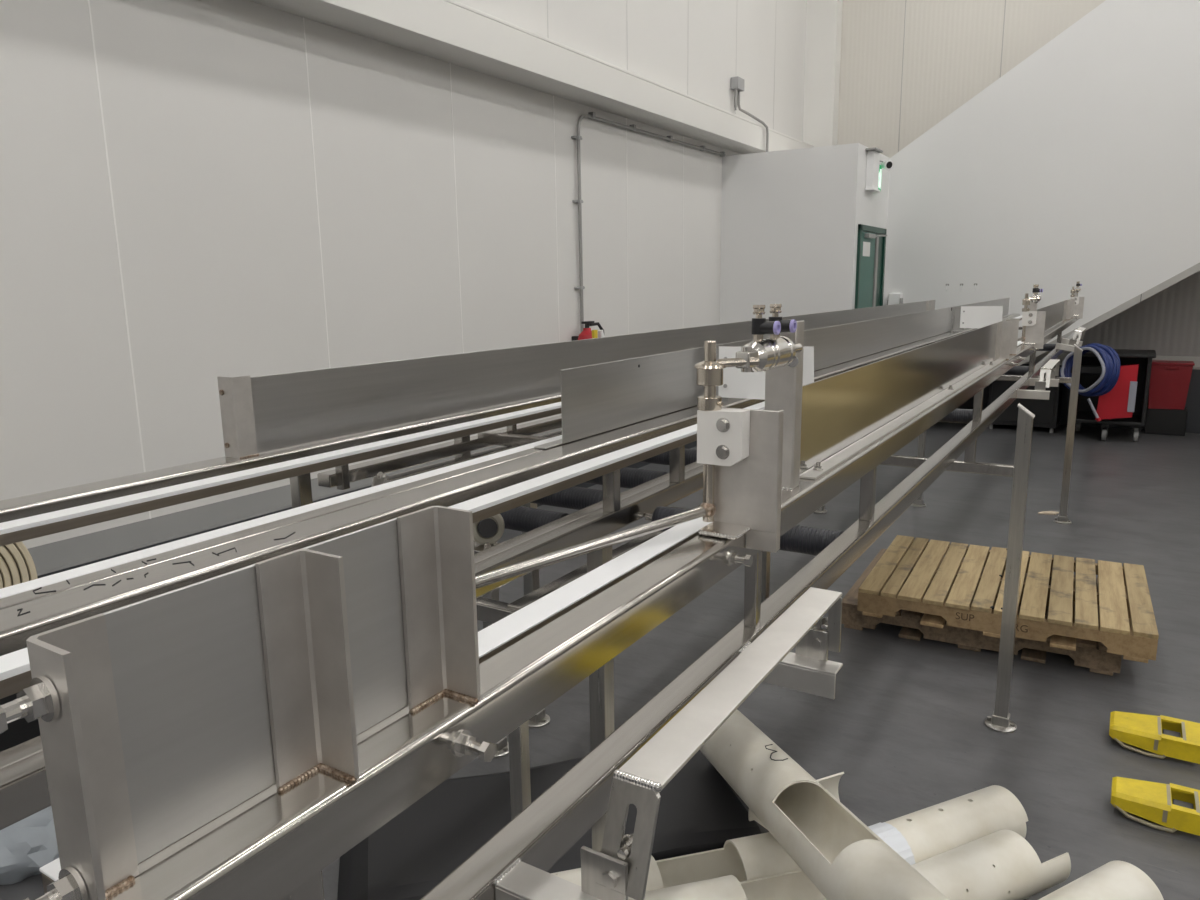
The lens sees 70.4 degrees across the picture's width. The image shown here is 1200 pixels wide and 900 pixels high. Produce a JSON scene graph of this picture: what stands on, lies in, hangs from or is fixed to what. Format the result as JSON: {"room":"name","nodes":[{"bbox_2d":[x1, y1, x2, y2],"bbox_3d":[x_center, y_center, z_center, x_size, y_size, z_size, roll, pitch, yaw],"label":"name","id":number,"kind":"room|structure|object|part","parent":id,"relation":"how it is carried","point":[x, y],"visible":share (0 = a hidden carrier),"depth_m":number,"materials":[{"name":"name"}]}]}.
{"room":"factory floor","nodes":[
{"label":"factory floor","id":0,"kind":"room"},
{"bbox_2d":[0,0,740,548],"bbox_3d":[-4.800,0.156,0.064,0.200,3.250,29.000,6,13,31],"label":"wall","id":1,"kind":"structure","parent":0,"point":[206,108],"depth_m":4.53,"materials":[{"name":"white paint"}]},
{"bbox_2d":[28,427,561,575],"bbox_3d":[-5.424,1.443,-1.050,0.122,0.095,26.050,6,13,31],"label":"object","id":2,"kind":"structure","parent":1,"relation":"attached to","point":[59,555],"depth_m":4.19,"materials":[{"name":"grey metal"}]},
{"bbox_2d":[37,441,696,577],"bbox_3d":[-5.421,1.752,-0.990,0.120,0.535,26.050,6,13,31],"label":"baseboard","id":3,"kind":"structure","parent":1,"relation":"attached to","point":[637,465],"depth_m":4.41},
{"bbox_2d":[88,0,683,518],"bbox_3d":[-1.929,-0.994,4.377,0.002,2.580,10.608,6,13,31],"label":"trim","id":4,"kind":"structure","parent":1,"relation":"attached to","point":[91,25],"depth_m":4.72,"materials":[{"name":"white"}]},
{"bbox_2d":[572,321,603,340],"bbox_3d":[-0.102,-0.804,7.179,0.229,0.565,0.259,6,13,31],"label":"fire extinguisher","id":5,"kind":"object","parent":1,"relation":"attached to","point":[587,333],"visible":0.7,"depth_m":7.06,"materials":[{"name":"red metal"}]},
{"bbox_2d":[571,112,724,331],"bbox_3d":[0.586,-1.993,8.277,0.049,2.080,2.995,6,13,31],"label":"conduit","id":6,"kind":"object","parent":1,"relation":"attached to","point":[591,115],"visible":0.99,"depth_m":7.12,"materials":[{"name":"grey metal"}]},
{"bbox_2d":[0,422,1199,899],"bbox_3d":[0.623,2.369,-2.912,14.500,0.120,29.000,6,13,31],"label":"floor","id":7,"kind":"structure","parent":0,"point":[905,728],"depth_m":3.69,"materials":[{"name":"grey concrete"}]},
{"bbox_2d":[0,541,39,751],"bbox_3d":[-2.342,0.680,3.023,0.484,1.017,0.657,6,13,31],"label":"roll","id":8,"kind":"object","parent":7,"relation":"on","point":[17,566],"visible":0.31,"depth_m":3.04,"materials":[{"name":"beige rubber"}]},
{"bbox_2d":[0,806,58,884],"bbox_3d":[-1.791,1.172,2.664,0.435,0.177,0.365,6,13,31],"label":"plastic bag","id":9,"kind":"object","parent":7,"relation":"on","point":[28,844],"visible":0.33,"depth_m":2.53,"materials":[{"name":"grey plastic"}]},
{"bbox_2d":[0,317,952,819],"bbox_3d":[1.107,0.145,4.611,1.036,1.366,10.000,6,13,31],"label":"conveyor","id":10,"kind":"object","parent":7,"relation":"on","point":[23,518],"visible":0.25,"depth_m":1.87,"materials":[{"name":"silver metal"}]},
{"bbox_3d":[0.945,-0.516,4.579,0.072,0.050,10.000,6,13,31],"label":"rail","id":11,"kind":"part","parent":10,"relation":"part of","materials":[{"name":"silver metal"}]},
{"bbox_3d":[-0.692,0.121,1.974,0.032,0.251,0.036,6,13,31],"label":"post","id":12,"kind":"part","parent":10,"relation":"part of","materials":[{"name":"silver metal"}]},
{"bbox_3d":[-0.621,0.050,2.047,0.024,0.090,0.022,6,13,31],"label":"post","id":13,"kind":"part","parent":10,"relation":"part of","materials":[{"name":"silver metal"}]},
{"bbox_3d":[-0.394,0.025,2.445,0.032,0.251,0.036,6,13,31],"label":"post","id":14,"kind":"part","parent":10,"relation":"part of","materials":[{"name":"silver metal"}]},
{"bbox_3d":[1.391,-0.470,4.306,0.036,0.050,10.000,6,13,31],"label":"rail","id":15,"kind":"part","parent":10,"relation":"part of","materials":[{"name":"silver metal"}]},
{"bbox_3d":[-0.398,0.604,3.111,0.047,1.020,0.047,6,13,31],"label":"leg","id":16,"kind":"part","parent":10,"relation":"part of","materials":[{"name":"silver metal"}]},
{"bbox_3d":[-0.270,-0.063,2.602,0.024,0.090,0.022,6,13,31],"label":"post","id":17,"kind":"part","parent":10,"relation":"part of","materials":[{"name":"silver metal"}]},
{"bbox_3d":[-0.179,0.853,1.946,0.035,0.970,0.035,6,13,31],"label":"leg","id":18,"kind":"part","parent":10,"relation":"part of","materials":[{"name":"silver metal"}]},
{"bbox_3d":[-0.266,0.562,3.319,0.047,1.020,0.047,6,13,31],"label":"leg","id":19,"kind":"part","parent":10,"relation":"part of","materials":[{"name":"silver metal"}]},
{"bbox_2d":[217,300,934,458],"bbox_3d":[1.177,-0.702,4.937,0.051,0.177,7.496,6,13,31],"label":"plate","id":20,"kind":"object","parent":10,"relation":"on","point":[259,414],"visible":0.94,"depth_m":2.28,"materials":[{"name":"metal"}]},
{"bbox_3d":[1.162,-0.077,3.979,0.040,0.040,5.120,6,13,31],"label":"rail","id":21,"kind":"part","parent":10,"relation":"part of","materials":[{"name":"silver metal"}]},
{"bbox_2d":[534,347,703,448],"bbox_3d":[0.068,-0.152,2.185,0.036,0.168,0.857,6,13,31],"label":"plate","id":22,"kind":"object","parent":10,"relation":"on","point":[601,398],"depth_m":2.15,"materials":[{"name":"grey metal"}]},
{"bbox_2d":[803,307,952,370],"bbox_3d":[1.610,-0.648,4.626,0.036,0.168,3.187,6,13,31],"label":"plate","id":23,"kind":"object","parent":10,"relation":"on","point":[833,345],"depth_m":4.14,"materials":[{"name":"grey metal"}]},
{"bbox_2d":[0,313,1085,899],"bbox_3d":[1.787,0.159,4.485,1.106,1.366,10.500,6,13,31],"label":"conveyor","id":24,"kind":"object","parent":7,"relation":"on","point":[272,845],"depth_m":1.01,"materials":[{"name":"silver metal"}]},
{"bbox_2d":[0,506,480,899],"bbox_3d":[-0.219,0.165,0.588,0.046,0.173,0.362,6,13,31],"label":"plate","id":25,"kind":"object","parent":24,"relation":"on","point":[160,716],"visible":1,"depth_m":0.58,"materials":[{"name":"metal"}]},
{"bbox_3d":[-0.222,0.340,0.624,0.029,0.183,0.030,6,13,31],"label":"post","id":26,"kind":"part","parent":24,"relation":"part of","materials":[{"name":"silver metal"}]},
{"bbox_3d":[1.573,-0.507,4.484,0.074,0.050,10.500,6,13,31],"label":"rail","id":27,"kind":"part","parent":24,"relation":"part of","materials":[{"name":"silver metal"}]},
{"bbox_3d":[0.006,0.744,2.140,0.047,1.104,0.047,6,13,31],"label":"leg","id":28,"kind":"part","parent":24,"relation":"part of","materials":[{"name":"silver metal"}]},
{"bbox_3d":[0.027,0.060,2.036,0.033,0.177,0.032,6,13,31],"label":"post","id":29,"kind":"part","parent":24,"relation":"part of","materials":[{"name":"silver metal"}]},
{"bbox_2d":[475,304,803,588],"bbox_3d":[0.056,-0.006,1.120,0.178,0.350,0.948,10,15,43],"label":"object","id":30,"kind":"object","parent":24,"relation":"on","point":[747,456],"visible":1,"depth_m":1.22,"materials":[{"name":"metal"}]},
{"bbox_3d":[-0.084,0.143,1.063,0.633,0.043,0.015,-10,14,-38],"label":"swing arm","id":31,"kind":"part","parent":30,"relation":"part of","materials":[{"name":"silver metal"}]},
{"bbox_3d":[0.197,-0.125,1.212,0.059,0.014,0.013,-1,11,-1],"label":"lever","id":32,"kind":"part","parent":30,"relation":"part of","materials":[{"name":"silver metal"}]},
{"bbox_3d":[0.240,-0.209,1.284,0.019,0.020,0.019,6,13,31],"label":"flow knob","id":33,"kind":"part","parent":30,"relation":"part of","materials":[{"name":"silver metal"}]},
{"bbox_3d":[0.274,-0.218,1.328,0.019,0.020,0.019,6,13,31],"label":"flow knob","id":34,"kind":"part","parent":30,"relation":"part of","materials":[{"name":"silver metal"}]},
{"bbox_3d":[0.133,0.317,1.010,0.146,0.148,0.649,6,13,31],"label":"slotted bracket","id":35,"kind":"part","parent":24,"relation":"part of","materials":[{"name":"silver metal"}]},
{"bbox_3d":[0.211,0.001,2.327,0.033,0.177,0.032,6,13,31],"label":"post","id":36,"kind":"part","parent":24,"relation":"part of","materials":[{"name":"silver metal"}]},
{"bbox_3d":[0.179,0.250,0.992,0.047,0.005,0.557,6,13,31],"label":"plate","id":37,"kind":"part","parent":24,"relation":"part of","materials":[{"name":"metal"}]},
{"bbox_3d":[0.243,0.192,1.350,0.022,0.183,0.022,6,13,31],"label":"post","id":38,"kind":"part","parent":24,"relation":"part of","materials":[{"name":"silver metal"}]},
{"bbox_2d":[716,347,813,401],"bbox_3d":[0.467,-0.221,2.505,0.323,0.166,0.012,1,11,11],"label":"sheet","id":39,"kind":"object","parent":24,"relation":"on","point":[736,383],"visible":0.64,"depth_m":2.51,"materials":[{"name":"white plastic"}]},
{"bbox_3d":[0.721,0.465,3.744,0.047,1.020,0.047,6,13,31],"label":"leg","id":40,"kind":"part","parent":24,"relation":"part of","materials":[{"name":"silver metal"}]},
{"bbox_3d":[0.615,0.070,1.948,0.029,0.183,0.030,6,13,31],"label":"post","id":41,"kind":"part","parent":24,"relation":"part of","materials":[{"name":"silver metal"}]},
{"bbox_2d":[800,321,1011,479],"bbox_3d":[1.096,-0.259,2.669,0.046,0.173,2.710,6,13,31],"label":"plate","id":42,"kind":"object","parent":24,"relation":"on","point":[845,413],"visible":0.97,"depth_m":2.05,"materials":[{"name":"metal"}]},
{"bbox_3d":[2.468,-0.098,6.510,0.047,1.020,0.047,6,13,31],"label":"leg","id":43,"kind":"part","parent":24,"relation":"part of","materials":[{"name":"silver metal"}]},
{"bbox_3d":[1.470,-0.205,3.302,0.029,0.183,0.030,6,13,31],"label":"post","id":44,"kind":"part","parent":24,"relation":"part of","materials":[{"name":"silver metal"}]},
{"bbox_2d":[953,306,1002,329],"bbox_3d":[2.652,-0.925,5.963,0.323,0.166,0.012,1,11,11],"label":"sheet","id":45,"kind":"object","parent":24,"relation":"on","point":[977,317],"visible":0.97,"depth_m":5.96,"materials":[{"name":"white plastic"}]},
{"bbox_2d":[952,298,1011,330],"bbox_3d":[3.321,-1.187,7.274,0.036,0.170,3.140,6,13,31],"label":"plate","id":46,"kind":"object","parent":24,"relation":"on","point":[1004,302],"visible":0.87,"depth_m":7.78,"materials":[{"name":"silver metal"}]},
{"bbox_2d":[1005,318,1018,354],"bbox_3d":[1.927,-0.527,3.985,0.046,0.173,0.192,6,13,31],"label":"plate","id":47,"kind":"object","parent":24,"relation":"on","point":[1015,321],"visible":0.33,"depth_m":4.03,"materials":[{"name":"metal"}]},
{"bbox_3d":[1.561,0.448,3.210,0.047,1.232,0.047,6,13,31],"label":"leg","id":48,"kind":"part","parent":24,"relation":"part of","materials":[{"name":"silver metal"}]},
{"bbox_2d":[1018,284,1045,348],"bbox_3d":[2.251,-0.714,4.594,0.178,0.350,0.948,10,15,43],"label":"gate","id":49,"kind":"object","parent":24,"relation":"on","point":[1033,321],"visible":0.99,"depth_m":4.70,"materials":[{"name":"white metal"}]},
{"bbox_3d":[2.555,-0.554,5.019,0.029,0.183,0.030,6,13,31],"label":"post","id":50,"kind":"part","parent":24,"relation":"part of","materials":[{"name":"silver metal"}]},
{"bbox_3d":[2.291,-0.378,4.426,0.146,0.148,0.649,6,13,31],"label":"slotted bracket","id":51,"kind":"part","parent":24,"relation":"part of","materials":[{"name":"silver metal"}]},
{"bbox_3d":[2.337,-0.445,4.408,0.047,0.005,0.557,6,13,31],"label":"plate","id":52,"kind":"part","parent":24,"relation":"part of","materials":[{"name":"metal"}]},
{"bbox_2d":[1037,299,1074,331],"bbox_3d":[3.415,-1.006,6.339,0.046,0.173,3.200,6,13,31],"label":"plate","id":53,"kind":"object","parent":24,"relation":"on","point":[1059,312],"visible":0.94,"depth_m":6.65,"materials":[{"name":"metal"}]},
{"bbox_3d":[3.649,-0.907,6.752,0.029,0.183,0.030,6,13,31],"label":"post","id":54,"kind":"part","parent":24,"relation":"part of","materials":[{"name":"silver metal"}]},
{"bbox_3d":[3.531,-0.834,6.370,0.162,0.154,0.649,6,13,31],"label":"slotted bracket","id":55,"kind":"part","parent":24,"relation":"part of","materials":[{"name":"silver metal"}]},
{"bbox_3d":[3.308,-0.115,5.976,0.047,1.232,0.047,6,13,31],"label":"leg","id":56,"kind":"part","parent":24,"relation":"part of","materials":[{"name":"silver metal"}]},
{"bbox_2d":[1070,281,1083,318],"bbox_3d":[4.409,-1.409,8.010,0.178,0.350,0.948,10,15,43],"label":"gate","id":57,"kind":"object","parent":24,"relation":"on","point":[1079,301],"visible":0.8,"depth_m":8.11,"materials":[{"name":"white metal"}]},
{"bbox_2d":[337,749,768,899],"bbox_3d":[-0.138,1.177,2.700,1.334,0.096,0.665,-4,11,-14],"label":"sheet","id":58,"kind":"object","parent":7,"relation":"on","point":[414,851],"visible":0.43,"depth_m":2.59,"materials":[{"name":"black"}]},
{"bbox_2d":[748,772,843,828],"bbox_3d":[0.626,1.121,2.650,0.340,0.161,0.073,-6,12,-24],"label":"pipe offcut","id":59,"kind":"object","parent":58,"relation":"on","point":[830,783],"visible":0.16,"depth_m":2.71,"materials":[{"name":"beige plastic"}]},
{"bbox_2d":[700,709,948,899],"bbox_3d":[0.550,0.993,2.306,0.192,0.404,1.318,-3,11,-11],"label":"pvc pipe","id":60,"kind":"object","parent":58,"relation":"on","point":[841,855],"visible":0.94,"depth_m":2.29,"materials":[{"name":"beige plastic"}]},
{"bbox_2d":[551,832,800,891],"bbox_3d":[0.216,1.203,2.350,0.931,0.176,0.178,-4,11,-14],"label":"pvc pipe","id":61,"kind":"object","parent":7,"relation":"on","point":[751,857],"visible":0.38,"depth_m":2.42,"materials":[{"name":"beige plastic"}]},
{"bbox_2d":[628,870,826,899],"bbox_3d":[0.239,1.205,2.171,0.882,0.181,0.176,-4,11,-14],"label":"pvc pipe","id":62,"kind":"object","parent":7,"relation":"on","point":[794,885],"visible":0.72,"depth_m":2.29,"materials":[{"name":"beige plastic"}]},
{"bbox_2d":[868,785,1027,864],"bbox_3d":[1.007,1.155,2.528,0.547,0.179,0.181,-6,12,-24],"label":"pvc pipe","id":63,"kind":"object","parent":7,"relation":"on","point":[920,835],"visible":0.48,"depth_m":2.49,"materials":[{"name":"white plastic"}]},
{"bbox_2d":[841,549,1121,675],"bbox_3d":[1.989,0.793,4.432,1.222,0.136,1.015,5,13,29],"label":"wooden pallet","id":64,"kind":"object","parent":7,"relation":"on","point":[1093,655],"visible":0.09,"depth_m":4.03,"materials":[{"name":"brown wood"}]},
{"bbox_2d":[857,535,1158,662],"bbox_3d":[2.024,0.693,4.250,1.221,0.136,1.012,5,13,29],"label":"wooden pallet","id":65,"kind":"object","parent":64,"relation":"on","point":[1128,627],"visible":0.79,"depth_m":4.04,"materials":[{"name":"brown wood"}]},
{"bbox_2d":[911,829,1070,899],"bbox_3d":[0.977,1.196,2.326,0.686,0.176,0.176,-6,12,-25],"label":"pvc pipe","id":66,"kind":"object","parent":7,"relation":"on","point":[1001,864],"visible":0.73,"depth_m":2.31,"materials":[{"name":"beige plastic"}]},
{"bbox_2d":[987,367,1063,432],"bbox_3d":[4.969,-0.606,9.931,0.730,0.700,0.615,6,13,31],"label":"utility cart","id":67,"kind":"object","parent":7,"relation":"on","point":[1047,413],"visible":0.53,"depth_m":9.64,"materials":[{"name":"black paint"}]},
{"bbox_3d":[4.810,-0.595,9.674,0.650,0.540,0.015,6,13,31],"label":"door","id":68,"kind":"part","parent":67,"relation":"part of","materials":[{"name":"black paint"}]},
{"bbox_2d":[1038,511,1058,514],"bbox_3d":[3.340,0.466,6.334,0.149,0.011,0.075,2,11,16],"label":"scrap","id":69,"kind":"object","parent":7,"relation":"on","point":[1041,512],"visible":1,"depth_m":6.32,"materials":[{"name":"beige"}]},
{"bbox_2d":[1039,860,1163,899],"bbox_3d":[1.123,1.233,2.127,0.697,0.176,0.176,-7,12,-27],"label":"pvc pipe","id":70,"kind":"object","parent":7,"relation":"on","point":[1114,880],"visible":1,"depth_m":2.21,"materials":[{"name":"beige plastic"}]},
{"bbox_2d":[1075,349,1155,441],"bbox_3d":[5.548,-0.603,9.253,0.760,0.935,0.775,6,13,31],"label":"utility cart","id":71,"kind":"object","parent":7,"relation":"on","point":[1126,403],"visible":0.79,"depth_m":9.00,"materials":[{"name":"black paint"}]},
{"bbox_2d":[1060,343,1120,421],"bbox_3d":[5.153,-0.723,8.910,0.412,0.782,0.557,-7,12,-28],"label":"coil","id":72,"kind":"object","parent":71,"relation":"hanging from","point":[1109,370],"visible":0.74,"depth_m":8.73,"materials":[{"name":"blue rubber"}]},
{"bbox_3d":[5.524,-0.552,8.823,0.065,0.320,0.015,6,13,31],"label":"label panel","id":73,"kind":"part","parent":71,"relation":"part of","materials":[{"name":"grey"}]},
{"bbox_2d":[1109,711,1199,835],"bbox_3d":[2.490,0.561,2.502,1.611,1.313,0.681,6,13,31],"label":"jack","id":74,"kind":"object","parent":7,"relation":"on","point":[1176,807],"visible":1,"depth_m":2.81,"materials":[{"name":"yellow paint"}]},
{"bbox_3d":[2.108,1.058,3.132,0.055,0.007,0.100,6,13,31],"label":"plate","id":75,"kind":"part","parent":74,"relation":"part of","materials":[{"name":"grey metal"}]},
{"bbox_3d":[1.861,1.144,2.712,0.055,0.007,0.084,6,13,31],"label":"plate","id":76,"kind":"part","parent":74,"relation":"part of","materials":[{"name":"grey metal"}]},
{"bbox_2d":[1144,360,1194,435],"bbox_3d":[6.294,-0.579,9.428,0.410,0.800,0.298,6,13,31],"label":"bin","id":77,"kind":"object","parent":7,"relation":"on","point":[1167,413],"visible":0.84,"depth_m":9.32,"materials":[{"name":"red plastic"}]},
{"bbox_3d":[6.221,-0.895,9.236,0.130,0.035,0.008,6,13,31],"label":"handle","id":78,"kind":"part","parent":77,"relation":"part of","materials":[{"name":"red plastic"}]},
{"bbox_2d":[455,0,806,140],"bbox_3d":[-4.785,-3.151,-0.619,0.350,3.200,29.000,6,13,31],"label":"wall","id":79,"kind":"structure","parent":0,"point":[689,48],"depth_m":8.35,"materials":[{"name":"white paint"}]},
{"bbox_2d":[249,0,811,153],"bbox_3d":[-4.786,-1.428,-0.568,0.400,0.240,28.500,6,13,31],"label":"beam","id":80,"kind":"structure","parent":79,"relation":"attached to","point":[442,30],"depth_m":5.91,"materials":[{"name":"white paint"}]},
{"bbox_2d":[444,0,813,146],"bbox_3d":[-4.788,-1.558,-0.593,0.400,0.025,28.500,6,13,31],"label":"trim","id":81,"kind":"structure","parent":79,"relation":"attached to","point":[454,2],"depth_m":6.59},
{"bbox_2d":[547,0,775,128],"bbox_3d":[-0.110,-4.618,6.451,0.002,3.150,8.208,6,13,31],"label":"trim","id":82,"kind":"structure","parent":79,"relation":"attached to","point":[547,0],"depth_m":9.05,"materials":[{"name":"grey"}]},
{"bbox_2d":[731,76,768,151],"bbox_3d":[1.631,-3.573,9.307,0.118,0.860,0.657,9,15,42],"label":"junction box","id":83,"kind":"object","parent":79,"relation":"attached to","point":[737,83],"visible":0.98,"depth_m":9.07,"materials":[{"name":"grey plastic"}]},
{"bbox_2d":[720,143,889,323],"bbox_3d":[2.360,-1.766,9.834,1.490,3.090,1.370,6,13,31],"label":"wall partition","id":84,"kind":"structure","parent":0,"point":[790,219],"depth_m":9.11,"materials":[{"name":"white paint"}]},
{"bbox_2d":[855,224,886,308],"bbox_3d":[3.044,-1.300,9.456,0.149,2.300,1.088,6,13,31],"label":"door","id":85,"kind":"structure","parent":84,"relation":"in","point":[871,247],"depth_m":9.29,"materials":[{"name":"teal paint"}]},
{"bbox_2d":[865,147,892,191],"bbox_3d":[3.000,-2.972,9.083,0.165,0.415,0.661,6,13,31],"label":"exit sign","id":86,"kind":"object","parent":84,"relation":"attached to","point":[874,169],"visible":1,"depth_m":8.92,"materials":[{"name":"white plastic"}]},
{"bbox_2d":[880,160,892,169],"bbox_3d":[3.073,-3.077,9.182,0.163,0.111,0.383,6,13,31],"label":"lamp","id":87,"kind":"object","parent":86,"relation":"attached to","point":[887,164],"depth_m":9.17,"materials":[{"name":"black paint"}]},
{"bbox_2d":[803,0,842,146],"bbox_3d":[2.861,-3.805,11.089,0.400,6.600,0.220,6,13,31],"label":"pillar corner","id":88,"kind":"structure","parent":0,"point":[824,17],"depth_m":10.79,"materials":[{"name":"white paint"}]},
{"bbox_2d":[837,0,1199,356],"bbox_3d":[8.336,-3.284,7.988,13.700,6.600,0.200,6,13,31],"label":"wall","id":89,"kind":"structure","parent":0,"point":[952,48],"depth_m":10.21,"materials":[{"name":"white"}]},
{"bbox_2d":[898,0,1005,151],"bbox_3d":[5.156,-4.669,9.592,3.367,4.400,0.005,6,13,31],"label":"trim","id":90,"kind":"structure","parent":89,"relation":"attached to","point":[905,0],"depth_m":10.41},
{"bbox_2d":[958,364,1199,433],"bbox_3d":[9.027,-0.339,7.983,12.000,0.800,0.080,6,13,31],"label":"baseboard","id":91,"kind":"structure","parent":89,"relation":"attached to","point":[1192,404],"depth_m":9.49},
{"bbox_2d":[1024,353,1199,369],"bbox_3d":[9.019,-0.709,7.907,12.000,0.135,0.090,6,13,31],"label":"trim","id":92,"kind":"structure","parent":89,"relation":"attached to","point":[1196,360],"depth_m":9.54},
{"bbox_2d":[883,0,1199,343],"bbox_3d":[6.289,-3.757,7.744,7.010,7.682,0.060,6,13,31],"label":"wall","id":93,"kind":"structure","parent":0,"point":[1080,162],"depth_m":8.80,"materials":[{"name":"white paint"}]},
{"bbox_2d":[887,293,902,304],"bbox_3d":[3.422,-1.695,9.861,0.150,0.250,0.130,6,13,31],"label":"dispenser","id":94,"kind":"object","parent":93,"relation":"attached to","point":[893,298],"visible":0.48,"depth_m":9.81,"materials":[{"name":"white plastic"}]},
{"bbox_2d":[1015,263,1199,365],"bbox_3d":[6.406,-2.162,8.004,6.800,4.425,0.105,6,13,31],"label":"trim","id":95,"kind":"structure","parent":93,"relation":"attached to","point":[1195,268],"depth_m":8.69,"materials":[{"name":"grey metal"}]}
]}

